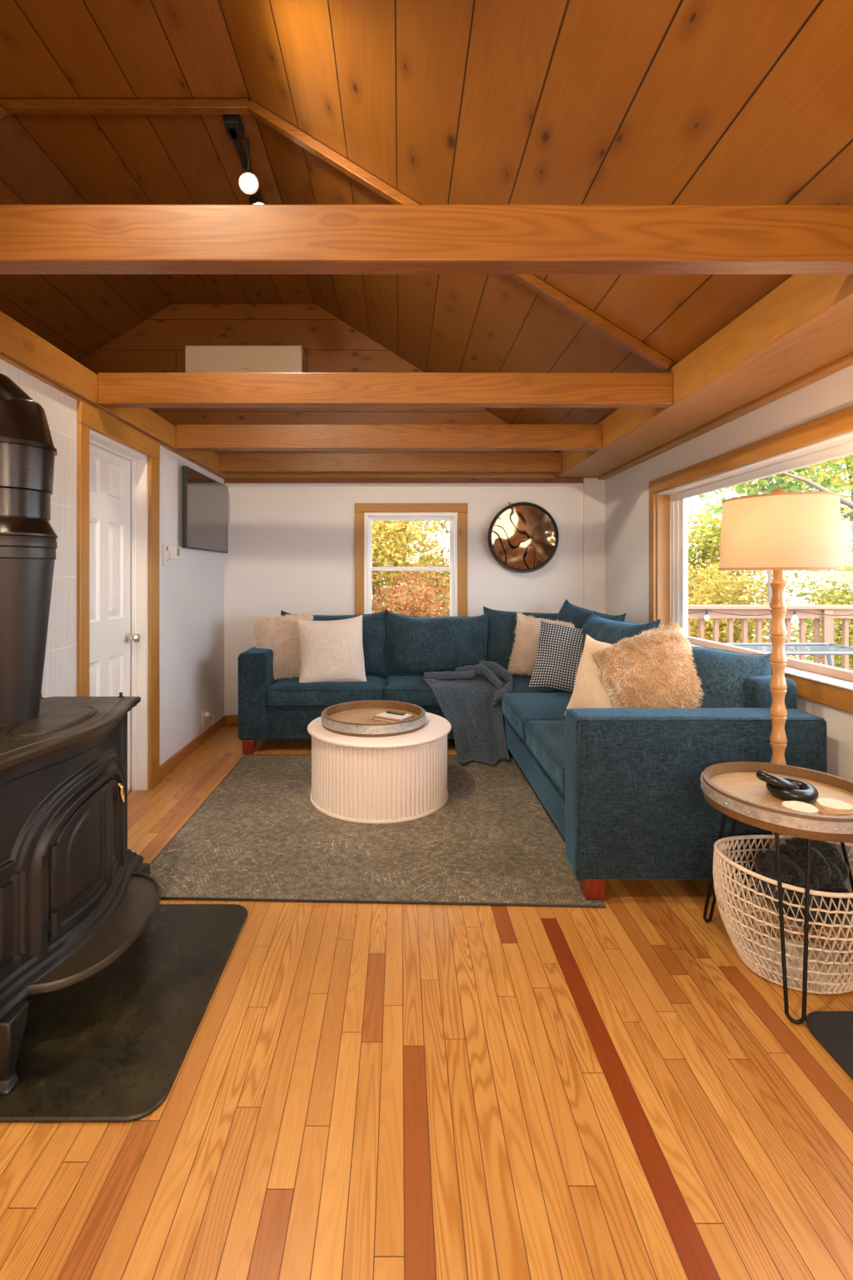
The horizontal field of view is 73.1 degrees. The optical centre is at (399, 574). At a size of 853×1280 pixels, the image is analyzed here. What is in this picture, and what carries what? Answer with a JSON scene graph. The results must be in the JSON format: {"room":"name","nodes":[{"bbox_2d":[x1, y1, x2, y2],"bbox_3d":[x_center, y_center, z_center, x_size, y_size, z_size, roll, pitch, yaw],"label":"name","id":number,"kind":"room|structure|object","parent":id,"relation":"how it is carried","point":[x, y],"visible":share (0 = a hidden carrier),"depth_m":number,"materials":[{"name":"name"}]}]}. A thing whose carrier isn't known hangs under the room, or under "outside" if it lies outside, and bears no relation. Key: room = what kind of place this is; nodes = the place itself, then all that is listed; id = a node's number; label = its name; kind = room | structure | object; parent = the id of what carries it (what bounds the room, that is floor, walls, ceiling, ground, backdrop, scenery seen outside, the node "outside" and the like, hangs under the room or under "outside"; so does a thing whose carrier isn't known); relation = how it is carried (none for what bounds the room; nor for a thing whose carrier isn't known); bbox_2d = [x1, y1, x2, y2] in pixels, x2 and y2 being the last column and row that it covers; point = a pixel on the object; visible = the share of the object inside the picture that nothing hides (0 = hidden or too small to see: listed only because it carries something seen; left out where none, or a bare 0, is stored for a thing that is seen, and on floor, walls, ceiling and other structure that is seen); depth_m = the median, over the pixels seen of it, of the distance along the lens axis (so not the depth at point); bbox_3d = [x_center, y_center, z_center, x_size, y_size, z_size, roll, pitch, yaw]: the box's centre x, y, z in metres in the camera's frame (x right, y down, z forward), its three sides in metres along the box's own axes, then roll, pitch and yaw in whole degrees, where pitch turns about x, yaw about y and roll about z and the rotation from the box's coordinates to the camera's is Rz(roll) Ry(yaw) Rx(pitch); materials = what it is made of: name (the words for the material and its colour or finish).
{"room":"living room","nodes":[
{"label":"living room","id":0,"kind":"room"},
{"bbox_2d":[76,400,224,789],"bbox_3d":[-1.600,0.225,1.230,0.140,2.250,7.660,0,0,0],"label":"wall","id":1,"kind":"structure","parent":0,"point":[192,587],"depth_m":4.08,"materials":[{"name":"white paint"}]},
{"bbox_2d":[0,359,76,698],"bbox_3d":[-1.545,0.231,0.060,0.030,2.139,5.320,0,0,0],"label":"wall tiles","id":2,"kind":"structure","parent":1,"relation":"attached to","point":[59,679],"depth_m":2.60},
{"bbox_2d":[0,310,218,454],"bbox_3d":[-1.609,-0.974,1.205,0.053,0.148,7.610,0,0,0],"label":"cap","id":3,"kind":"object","parent":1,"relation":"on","point":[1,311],"visible":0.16,"depth_m":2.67,"materials":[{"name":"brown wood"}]},
{"bbox_2d":[0,353,225,479],"bbox_3d":[-1.534,-0.835,1.205,0.032,0.014,7.610,0,0,0],"label":"trim","id":4,"kind":"structure","parent":1,"relation":"attached to","point":[2,357],"depth_m":2.69,"materials":[{"name":"brown wood"}]},
{"bbox_2d":[0,310,227,478],"bbox_3d":[-1.538,-0.917,1.205,0.083,0.150,7.610,0,0,0],"label":"header beam","id":5,"kind":"structure","parent":1,"relation":"attached to","point":[18,343],"depth_m":2.62,"materials":[{"name":"brown wood"}]},
{"bbox_2d":[97,372,673,408],"bbox_3d":[-0.072,-0.924,2.880,2.850,0.156,0.074,0,0,0],"label":"ceiling beam","id":6,"kind":"structure","parent":5,"relation":"attached to","point":[115,390],"depth_m":2.84,"materials":[{"name":"brown wood"}]},
{"bbox_2d":[175,424,602,450],"bbox_3d":[-0.072,-0.925,3.873,2.850,0.163,0.074,0,0,0],"label":"ceiling beam","id":7,"kind":"structure","parent":5,"relation":"attached to","point":[188,437],"depth_m":3.84,"materials":[{"name":"brown wood"}]},
{"bbox_2d":[220,453,562,473],"bbox_3d":[-0.072,-0.940,4.827,2.850,0.156,0.074,0,0,0],"label":"ceiling beam","id":8,"kind":"structure","parent":5,"relation":"attached to","point":[230,462],"depth_m":4.79,"materials":[{"name":"brown wood"}]},
{"bbox_2d":[0,205,852,274],"bbox_3d":[-0.072,-0.928,1.595,2.850,0.155,0.074,0,0,0],"label":"ceiling beam","id":9,"kind":"structure","parent":5,"relation":"attached to","point":[35,239],"depth_m":1.56,"materials":[{"name":"brown wood"}]},
{"bbox_2d":[76,400,159,792],"bbox_3d":[-1.589,0.236,3.167,0.162,2.127,0.895,0,0,0],"label":"door","id":10,"kind":"structure","parent":1,"relation":"in","point":[112,477],"depth_m":3.30,"materials":[{"name":"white wood"}]},
{"bbox_2d":[162,544,168,565],"bbox_3d":[-1.518,-0.130,3.723,0.024,0.140,0.045,0,0,0],"label":"remote holder","id":11,"kind":"object","parent":1,"relation":"attached to","point":[165,547],"visible":1,"depth_m":3.70,"materials":[{"name":"white plastic"}]},
{"bbox_2d":[168,545,174,559],"bbox_3d":[-1.515,-0.147,3.803,0.030,0.095,0.055,0,0,0],"label":"wall switch","id":12,"kind":"object","parent":1,"relation":"attached to","point":[171,548],"visible":0.8,"depth_m":3.78,"materials":[{"name":"white plastic"}]},
{"bbox_2d":[174,545,180,559],"bbox_3d":[-1.517,-0.150,3.908,0.026,0.090,0.095,0,0,0],"label":"thermostat","id":13,"kind":"object","parent":1,"relation":"attached to","point":[177,549],"visible":0.78,"depth_m":3.90,"materials":[{"name":"white plastic"}]},
{"bbox_2d":[159,715,225,780],"bbox_3d":[-1.522,1.258,4.315,0.016,0.085,1.390,0,0,0],"label":"baseboard","id":14,"kind":"structure","parent":1,"relation":"attached to","point":[165,768],"depth_m":4.14,"materials":[{"name":"brown wood"}]},
{"bbox_2d":[182,465,228,553],"bbox_3d":[-1.496,-0.469,4.428,0.067,0.565,0.955,0,0,0],"label":"television","id":15,"kind":"object","parent":1,"relation":"attached to","point":[205,500],"visible":1,"depth_m":4.30,"materials":[{"name":"black"}]},
{"bbox_2d":[202,709,238,725],"bbox_3d":[-1.465,1.135,4.720,0.130,0.159,0.539,0,0,0],"label":"wall outlet","id":16,"kind":"object","parent":1,"relation":"attached to","point":[205,713],"visible":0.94,"depth_m":4.49,"materials":[{"name":"white plastic"}]},
{"bbox_2d":[78,304,583,483],"bbox_3d":[-1.364,-1.580,5.006,6.272,1.560,0.001,0,0,0],"label":"wall","id":17,"kind":"structure","parent":0,"point":[158,343],"depth_m":5.01,"materials":[{"name":"brown wood"}]},
{"bbox_2d":[185,345,305,372],"bbox_3d":[-1.299,-1.764,4.884,0.972,0.297,0.231,0,0,0],"label":"air conditioner","id":18,"kind":"object","parent":17,"relation":"attached to","point":[197,358],"visible":0.73,"depth_m":4.77,"materials":[{"name":"beige plastic"}]},
{"bbox_2d":[303,353,304,371],"bbox_3d":[-0.815,-1.800,4.865,0.003,0.140,0.070,0,0,0],"label":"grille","id":19,"kind":"object","parent":18,"relation":"attached to","point":[303,353],"depth_m":4.88,"materials":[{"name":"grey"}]},
{"bbox_2d":[224,478,604,714],"bbox_3d":[-1.300,-0.675,5.069,6.600,4.050,0.162,0,0,0],"label":"wall","id":20,"kind":"structure","parent":0,"point":[292,546],"depth_m":5.01,"materials":[{"name":"white paint"}]},
{"bbox_2d":[225,715,238,724],"bbox_3d":[0.125,1.258,5.002,3.310,0.085,0.016,0,0,0],"label":"baseboard","id":21,"kind":"structure","parent":20,"relation":"attached to","point":[230,719],"depth_m":5.00,"materials":[{"name":"brown wood"}]},
{"bbox_2d":[227,473,555,478],"bbox_3d":[-0.072,-0.874,4.995,2.850,0.063,0.030,0,0,0],"label":"trim","id":22,"kind":"structure","parent":20,"relation":"attached to","point":[229,475],"depth_m":4.98,"materials":[{"name":"brown wood"}]},
{"bbox_2d":[355,503,467,616],"bbox_3d":[0.098,0.038,5.059,0.980,1.324,0.142,0,0,0],"label":"window","id":23,"kind":"structure","parent":20,"relation":"in","point":[365,513],"depth_m":4.99,"materials":[{"name":"brown wood"}]},
{"bbox_2d":[488,501,559,572],"bbox_3d":[1.062,-0.328,4.963,0.610,0.619,0.095,0,0,0],"label":"wall decor","id":24,"kind":"object","parent":20,"relation":"attached to","point":[523,537],"visible":1,"depth_m":4.94,"materials":[{"name":"black metal"}]},
{"bbox_2d":[0,724,852,1279],"bbox_3d":[0.095,1.300,1.205,3.410,0.001,7.610,0,0,0],"label":"floor","id":25,"kind":"structure","parent":0,"point":[359,1091],"depth_m":1.38,"materials":[{"name":"brown wood"}]},
{"bbox_2d":[0,904,248,1122],"bbox_3d":[-1.039,1.293,1.807,0.922,0.012,0.890,0,0,0],"label":"hearth pad","id":26,"kind":"object","parent":25,"relation":"on","point":[112,1045],"visible":0.66,"depth_m":1.65,"materials":[{"name":"black stone"}]},
{"bbox_2d":[0,691,160,1094],"bbox_3d":[-1.125,0.869,1.830,0.639,0.837,0.838,0,0,0],"label":"wood stove","id":27,"kind":"object","parent":26,"relation":"on","point":[74,898],"visible":1,"depth_m":1.68,"materials":[{"name":"metal"}]},
{"bbox_2d":[0,373,57,726],"bbox_3d":[-1.256,-0.099,1.850,0.266,1.138,0.264,0,0,0],"label":"pipe","id":28,"kind":"object","parent":27,"relation":"on","point":[28,544],"visible":1,"depth_m":1.79,"materials":[{"name":"metal"}]},
{"bbox_2d":[149,754,605,907],"bbox_3d":[-0.128,1.294,3.185,1.982,0.012,1.887,0,0,0],"label":"area rug","id":29,"kind":"object","parent":25,"relation":"on","point":[259,835],"visible":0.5,"depth_m":2.69,"materials":[{"name":"grey carpet"}]},
{"bbox_2d":[307,711,451,823],"bbox_3d":[-0.119,1.085,3.391,0.842,0.411,0.842,0,0,0],"label":"coffee table","id":30,"kind":"object","parent":29,"relation":"on","point":[403,777],"visible":0.87,"depth_m":3.04,"materials":[{"name":"beige paint"}]},
{"bbox_2d":[320,700,426,737],"bbox_3d":[-0.155,0.846,3.425,0.624,0.068,0.626,0,0,0],"label":"tray","id":31,"kind":"object","parent":30,"relation":"on","point":[355,718],"visible":1,"depth_m":3.36,"materials":[{"name":"brown wood"}]},
{"bbox_2d":[373,715,414,722],"bbox_3d":[-0.035,0.850,3.420,0.200,0.018,0.150,0,0,32],"label":"book","id":32,"kind":"object","parent":31,"relation":"on","point":[377,718],"visible":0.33,"depth_m":3.37,"materials":[{"name":"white paper"}]},
{"bbox_2d":[375,710,411,720],"bbox_3d":[-0.035,0.836,3.420,0.175,0.009,0.130,0,0,34],"label":"notebook","id":33,"kind":"object","parent":32,"relation":"on","point":[385,715],"visible":0.77,"depth_m":3.39,"materials":[{"name":"beige paper"}]},
{"bbox_2d":[385,710,405,715],"bbox_3d":[-0.025,0.827,3.445,0.120,0.009,0.036,0,0,34],"label":"remote control","id":34,"kind":"object","parent":33,"relation":"on","point":[387,712],"visible":1,"depth_m":3.43,"materials":[{"name":"grey plastic"}]},
{"bbox_2d":[237,599,827,899],"bbox_3d":[0.265,0.748,3.608,2.882,1.105,2.705,0,0,0],"label":"sectional sofa","id":35,"kind":"object","parent":25,"relation":"on","point":[622,787],"visible":0.69,"depth_m":2.41,"materials":[{"name":"blue fabric"}]},
{"bbox_2d":[250,610,314,679],"bbox_3d":[-0.902,0.565,4.499,0.539,0.561,0.253,0,0,-7],"label":"throw pillow","id":36,"kind":"object","parent":35,"relation":"on","point":[280,634],"visible":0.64,"depth_m":4.44,"materials":[{"name":"beige fabric"}]},
{"bbox_2d":[266,675,384,707],"bbox_3d":[-0.541,0.890,4.456,0.869,0.196,0.625,0,0,0],"label":"seat cushion","id":37,"kind":"object","parent":35,"relation":"on","point":[287,692],"depth_m":4.15,"materials":[{"name":"blue fabric"}]},
{"bbox_2d":[296,615,366,682],"bbox_3d":[-0.520,0.566,4.359,0.527,0.516,0.218,0,0,-7],"label":"throw pillow","id":38,"kind":"object","parent":35,"relation":"on","point":[331,651],"visible":0.98,"depth_m":4.29,"materials":[{"name":"beige fabric"}]},
{"bbox_2d":[281,610,388,676],"bbox_3d":[-0.529,0.554,4.646,0.875,0.544,0.261,-1,-12,0],"label":"cushion","id":39,"kind":"object","parent":35,"relation":"on","point":[375,626],"depth_m":4.57,"materials":[{"name":"fabric"}]},
{"bbox_2d":[384,675,439,707],"bbox_3d":[0.314,0.886,4.453,0.875,0.189,0.629,0,0,0],"label":"seat cushion","id":40,"kind":"object","parent":35,"relation":"on","point":[412,689],"depth_m":4.16,"materials":[{"name":"blue fabric"}]},
{"bbox_2d":[385,610,488,675],"bbox_3d":[0.297,0.553,4.635,0.844,0.530,0.281,1,-13,0],"label":"cushion","id":41,"kind":"object","parent":35,"relation":"on","point":[416,646],"depth_m":4.52,"materials":[{"name":"blue fabric"}]},
{"bbox_2d":[423,659,513,764],"bbox_3d":[0.493,0.957,4.205,0.647,0.646,0.690,0,0,0],"label":"throw blanket","id":42,"kind":"object","parent":35,"relation":"on","point":[470,698],"visible":0.99,"depth_m":4.08,"materials":[{"name":"grey fabric"}]},
{"bbox_2d":[484,607,558,674],"bbox_3d":[1.100,0.547,4.660,0.845,0.564,0.266,1,-12,6],"label":"cushion","id":43,"kind":"object","parent":35,"relation":"on","point":[499,626],"depth_m":4.61,"materials":[{"name":"fabric"}]},
{"bbox_2d":[502,692,572,739],"bbox_3d":[1.099,0.882,3.623,0.816,0.196,0.765,0,0,0],"label":"seat cushion","id":44,"kind":"object","parent":35,"relation":"on","point":[519,708],"depth_m":3.54,"materials":[{"name":"blue fabric"}]},
{"bbox_2d":[508,674,567,693],"bbox_3d":[1.121,0.886,4.380,0.770,0.195,0.780,0,0,0],"label":"seat cushion","id":45,"kind":"object","parent":35,"relation":"on","point":[521,683],"depth_m":4.09,"materials":[{"name":"blue fabric"}]},
{"bbox_2d":[507,612,574,675],"bbox_3d":[1.136,0.567,4.439,0.608,0.553,0.237,0,0,20],"label":"throw pillow","id":46,"kind":"object","parent":35,"relation":"on","point":[523,657],"visible":0.37,"depth_m":4.44,"materials":[{"name":"fabric"}]},
{"bbox_2d":[525,720,565,792],"bbox_3d":[1.102,0.886,2.853,0.816,0.194,0.816,0,0,0],"label":"seat cushion","id":47,"kind":"object","parent":35,"relation":"on","point":[545,739],"depth_m":2.85,"materials":[{"name":"blue fabric"}]},
{"bbox_2d":[528,620,583,692],"bbox_3d":[1.160,0.574,3.930,0.532,0.517,0.214,0,0,25],"label":"throw pillow","id":48,"kind":"object","parent":35,"relation":"on","point":[559,647],"visible":0.56,"depth_m":3.90,"materials":[{"name":"fabric"}]},
{"bbox_2d":[565,634,613,714],"bbox_3d":[1.082,0.569,2.942,0.242,0.494,0.497,0,0,-35],"label":"throw pillow","id":49,"kind":"object","parent":35,"relation":"on","point":[588,692],"visible":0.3,"depth_m":2.96,"materials":[{"name":"beige fabric"}]},
{"bbox_2d":[558,600,624,629],"bbox_3d":[1.422,0.501,4.426,0.257,0.548,0.622,16,1,-27],"label":"cushion","id":50,"kind":"object","parent":35,"relation":"on","point":[569,612],"depth_m":4.44,"materials":[{"name":"blue fabric"}]},
{"bbox_2d":[581,611,660,654],"bbox_3d":[1.376,0.541,3.705,0.326,0.586,0.844,14,-1,-6],"label":"cushion","id":51,"kind":"object","parent":35,"relation":"on","point":[600,628],"depth_m":3.58,"materials":[{"name":"blue fabric"}]},
{"bbox_2d":[590,621,704,708],"bbox_3d":[1.228,0.540,2.738,0.508,0.629,0.422,0,0,-16],"label":"throw pillow","id":52,"kind":"object","parent":35,"relation":"on","point":[654,668],"visible":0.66,"depth_m":2.67,"materials":[{"name":"fur"}]},
{"bbox_2d":[641,629,771,708],"bbox_3d":[1.401,0.559,2.745,0.609,0.529,0.317,8,-13,44],"label":"cushion","id":53,"kind":"object","parent":35,"relation":"on","point":[729,678],"depth_m":2.55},
{"bbox_2d":[700,761,852,1024],"bbox_3d":[1.302,1.000,1.906,0.550,0.600,0.521,0,0,0],"label":"side table","id":54,"kind":"object","parent":25,"relation":"on","point":[734,789],"visible":0.84,"depth_m":1.82,"materials":[{"name":"brown wood"}]},
{"bbox_2d":[755,770,819,803],"bbox_3d":[1.282,0.692,1.905,0.180,0.083,0.145,0,0,0],"label":"ornament","id":55,"kind":"object","parent":54,"relation":"on","point":[787,788],"visible":0.99,"depth_m":1.87,"materials":[{"name":"black ceramic"}]},
{"bbox_2d":[815,805,852,815],"bbox_3d":[1.347,0.730,1.775,0.097,0.009,0.099,0,0,0],"label":"coaster","id":56,"kind":"object","parent":54,"relation":"on","point":[820,810],"visible":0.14,"depth_m":1.76,"materials":[{"name":"brown wood"}]},
{"bbox_2d":[816,803,852,815],"bbox_3d":[1.347,0.720,1.775,0.095,0.009,0.097,0,0,0],"label":"coaster","id":57,"kind":"object","parent":56,"relation":"on","point":[838,813],"visible":0.3,"depth_m":1.74,"materials":[{"name":"brown wood"}]},
{"bbox_2d":[816,797,852,812],"bbox_3d":[1.342,0.711,1.778,0.092,0.009,0.092,0,0,0],"label":"coaster","id":58,"kind":"object","parent":57,"relation":"on","point":[835,805],"visible":1,"depth_m":1.76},
{"bbox_3d":[1.236,0.730,1.774,0.098,0.009,0.098,0,0,0],"label":"coaster","id":59,"kind":"object","parent":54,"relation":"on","visible":0},
{"bbox_2d":[782,800,819,814],"bbox_3d":[1.237,0.720,1.776,0.094,0.009,0.094,0,0,0],"label":"coaster","id":60,"kind":"object","parent":59,"relation":"on","point":[796,806],"visible":0.91,"depth_m":1.77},
{"bbox_2d":[719,487,844,934],"bbox_3d":[1.452,0.483,2.205,0.401,1.634,0.401,0,0,13],"label":"floor lamp","id":61,"kind":"object","parent":25,"relation":"on","point":[779,531],"visible":0.68,"depth_m":2.08,"materials":[{"name":"beige fabric"}]},
{"bbox_2d":[713,835,852,994],"bbox_3d":[1.325,1.109,1.900,0.540,0.375,0.404,0,0,0],"label":"wicker basket","id":62,"kind":"object","parent":25,"relation":"on","point":[829,972],"visible":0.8,"depth_m":1.83,"materials":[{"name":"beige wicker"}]},
{"bbox_2d":[755,837,852,930],"bbox_3d":[1.338,1.017,1.911,0.271,0.267,0.256,0,0,0],"label":"folded blanket","id":63,"kind":"object","parent":62,"relation":"in","point":[829,871],"visible":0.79,"depth_m":1.84,"materials":[{"name":"grey fabric"}]},
{"bbox_2d":[805,1011,852,1079],"bbox_3d":[1.433,1.292,1.320,0.545,0.013,0.750,0,0,0],"label":"floor mat","id":64,"kind":"object","parent":25,"relation":"on","point":[833,1031],"visible":0.98,"depth_m":1.62,"materials":[{"name":"black rubber"}]},
{"bbox_2d":[0,0,852,453],"bbox_3d":[-1.242,-1.606,1.205,5.861,1.508,7.610,0,0,0],"label":"ceiling","id":65,"kind":"structure","parent":0,"point":[442,102],"depth_m":2.42,"materials":[{"name":"brown wood"}]},
{"bbox_2d":[0,103,7,119],"bbox_3d":[-3.082,-1.653,2.869,2.233,1.407,0.045,0,0,0],"label":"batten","id":66,"kind":"object","parent":65,"relation":"attached to","point":[2,113],"visible":0.72,"depth_m":2.87,"materials":[{"name":"brown wood"}]},
{"bbox_2d":[0,98,249,114],"bbox_3d":[-1.366,-2.337,2.869,1.236,0.045,0.045,0,0,0],"label":"batten","id":67,"kind":"object","parent":65,"relation":"attached to","point":[11,106],"visible":0.87,"depth_m":2.85,"materials":[{"name":"brown wood"}]},
{"bbox_2d":[223,114,265,204],"bbox_3d":[-0.821,-2.191,3.435,0.158,0.339,1.030,0,0,0],"label":"track light","id":68,"kind":"object","parent":65,"relation":"attached to","point":[248,182],"visible":0.66,"depth_m":3.02,"materials":[{"name":"black metal"}]},
{"bbox_2d":[247,100,672,371],"bbox_3d":[0.295,-1.690,2.869,2.114,1.334,0.045,0,0,0],"label":"batten","id":69,"kind":"object","parent":65,"relation":"attached to","point":[261,113],"visible":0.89,"depth_m":2.85,"materials":[{"name":"brown wood"}]},
{"bbox_2d":[605,365,852,892],"bbox_3d":[1.850,0.125,1.205,0.140,2.450,7.810,0,0,0],"label":"wall","id":70,"kind":"structure","parent":0,"point":[627,492],"depth_m":3.46,"materials":[{"name":"white paint"}]},
{"bbox_2d":[555,274,852,478],"bbox_3d":[1.567,-0.938,1.205,0.427,0.192,7.610,0,0,0],"label":"ceiling beam","id":71,"kind":"structure","parent":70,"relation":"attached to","point":[804,325],"depth_m":2.42,"materials":[{"name":"brown wood"}]},
{"bbox_2d":[598,352,852,479],"bbox_3d":[1.750,-0.835,1.205,0.060,0.020,7.610,0,0,0],"label":"trim","id":72,"kind":"structure","parent":70,"relation":"attached to","point":[847,361],"depth_m":2.85,"materials":[{"name":"brown wood"}]},
{"bbox_2d":[649,405,852,713],"bbox_3d":[1.836,-0.060,2.619,0.168,1.201,2.897,0,0,0],"label":"window","id":73,"kind":"structure","parent":70,"relation":"in","point":[830,686],"depth_m":3.14,"materials":[{"name":"brown wood"}]},
{"bbox_3d":[5.460,1.390,1.125,7.080,0.060,10.250,0,0,0],"label":"deck","id":74,"kind":"object","parent":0,"visible":0},
{"bbox_2d":[688,605,852,669],"bbox_3d":[5.500,0.838,6.005,6.200,1.045,0.150,0,0,0],"label":"deck railing","id":75,"kind":"object","parent":74,"relation":"on","point":[828,622],"visible":0.24,"depth_m":5.99,"materials":[{"name":"brown wood"}]},
{"bbox_2d":[688,610,852,620],"bbox_3d":[5.450,0.418,5.915,5.500,0.114,0.048,0,0,0],"label":"string lights","id":76,"kind":"object","parent":75,"relation":"hanging from","point":[707,617],"visible":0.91,"depth_m":5.91,"materials":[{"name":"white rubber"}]},
{"bbox_2d":[704,610,709,620],"bbox_3d":[3.160,0.422,5.915,0.048,0.105,0.048,0,0,0],"label":"bulb","id":77,"kind":"object","parent":76,"relation":"attached to","point":[707,617],"depth_m":5.90,"materials":[{"name":"white glass"}]},
{"bbox_2d":[792,610,798,620],"bbox_3d":[4.065,0.422,5.915,0.048,0.105,0.048,0,0,0],"label":"bulb","id":78,"kind":"object","parent":76,"relation":"attached to","point":[795,617],"depth_m":5.90,"materials":[{"name":"white glass"}]},
{"bbox_2d":[725,643,852,666],"bbox_3d":[3.395,0.995,5.000,1.329,0.738,0.625,0,0,0],"label":"patio table","id":79,"kind":"object","parent":74,"relation":"on","point":[845,650],"visible":0.27,"depth_m":4.99,"materials":[{"name":"grey metal"}]},
{"label":"outside","id":80,"kind":"structure","parent":0,"visible":0},
{"bbox_2d":[371,589,837,664],"bbox_3d":[5.000,2.376,30.200,70.000,2.358,50.000,0,0,0],"label":"ground","id":81,"kind":"structure","parent":80,"point":[792,621],"depth_m":24.04,"materials":[{"name":"green plant"}]},
{"bbox_2d":[371,520,449,616],"bbox_3d":[-0.819,-0.859,10.638,4.108,6.129,4.186,0,0,24],"label":"tree","id":82,"kind":"object","parent":81,"relation":"on","point":[386,534],"visible":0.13,"depth_m":9.40,"materials":[{"name":"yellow plant"}]},
{"bbox_2d":[371,565,449,617],"bbox_3d":[0.232,1.017,8.486,1.881,2.371,2.021,0,0,32],"label":"bush","id":83,"kind":"object","parent":81,"relation":"on","point":[407,604],"visible":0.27,"depth_m":8.30,"materials":[{"name":"brown plant"}]},
{"bbox_2d":[383,520,449,615],"bbox_3d":[1.793,-0.996,11.597,4.823,6.423,4.380,0,0,0],"label":"tree","id":84,"kind":"object","parent":81,"relation":"on","point":[447,531],"visible":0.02,"depth_m":11.24,"materials":[{"name":"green plant"}]},
{"bbox_2d":[688,500,788,639],"bbox_3d":[6.561,0.246,12.662,3.377,3.932,3.813,0,0,34],"label":"tree","id":85,"kind":"object","parent":81,"relation":"on","point":[694,559],"visible":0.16,"depth_m":11.84,"materials":[{"name":"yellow plant"}]},
{"bbox_2d":[688,559,794,648],"bbox_3d":[5.262,0.956,9.972,2.621,2.496,2.681,0,0,35],"label":"bush","id":86,"kind":"object","parent":81,"relation":"on","point":[711,596],"visible":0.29,"depth_m":9.32,"materials":[{"name":"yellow plant"}]},
{"bbox_2d":[694,454,852,670],"bbox_3d":[8.547,-1.532,10.803,5.187,7.496,4.874,0,0,33],"label":"tree","id":87,"kind":"object","parent":81,"relation":"on","point":[849,517],"visible":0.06,"depth_m":10.82,"materials":[{"name":"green plant"}]},
{"bbox_2d":[698,455,852,648],"bbox_3d":[5.071,-0.222,7.832,2.200,4.852,2.166,0,0,0],"label":"tree","id":88,"kind":"object","parent":81,"relation":"on","point":[753,489],"visible":0.19,"depth_m":7.49,"materials":[{"name":"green plant"}]},
{"bbox_2d":[762,552,852,670],"bbox_3d":[7.376,0.804,9.140,3.005,2.798,2.888,0,0,6],"label":"bush","id":89,"kind":"object","parent":81,"relation":"on","point":[836,595],"visible":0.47,"depth_m":9.07,"materials":[{"name":"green plant"}]},
{"bbox_2d":[782,472,852,516],"bbox_3d":[6.180,-0.467,7.422,3.666,5.345,1.920,0,0,0],"label":"tree","id":90,"kind":"object","parent":81,"relation":"on","point":[847,502],"visible":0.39,"depth_m":6.80,"materials":[{"name":"brown plant"}]},
{"bbox_2d":[784,455,852,598],"bbox_3d":[11.564,-1.609,12.370,5.734,7.639,5.081,0,0,42],"label":"tree","id":91,"kind":"object","parent":81,"relation":"on","point":[847,508],"visible":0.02,"depth_m":12.86,"materials":[{"name":"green plant"}]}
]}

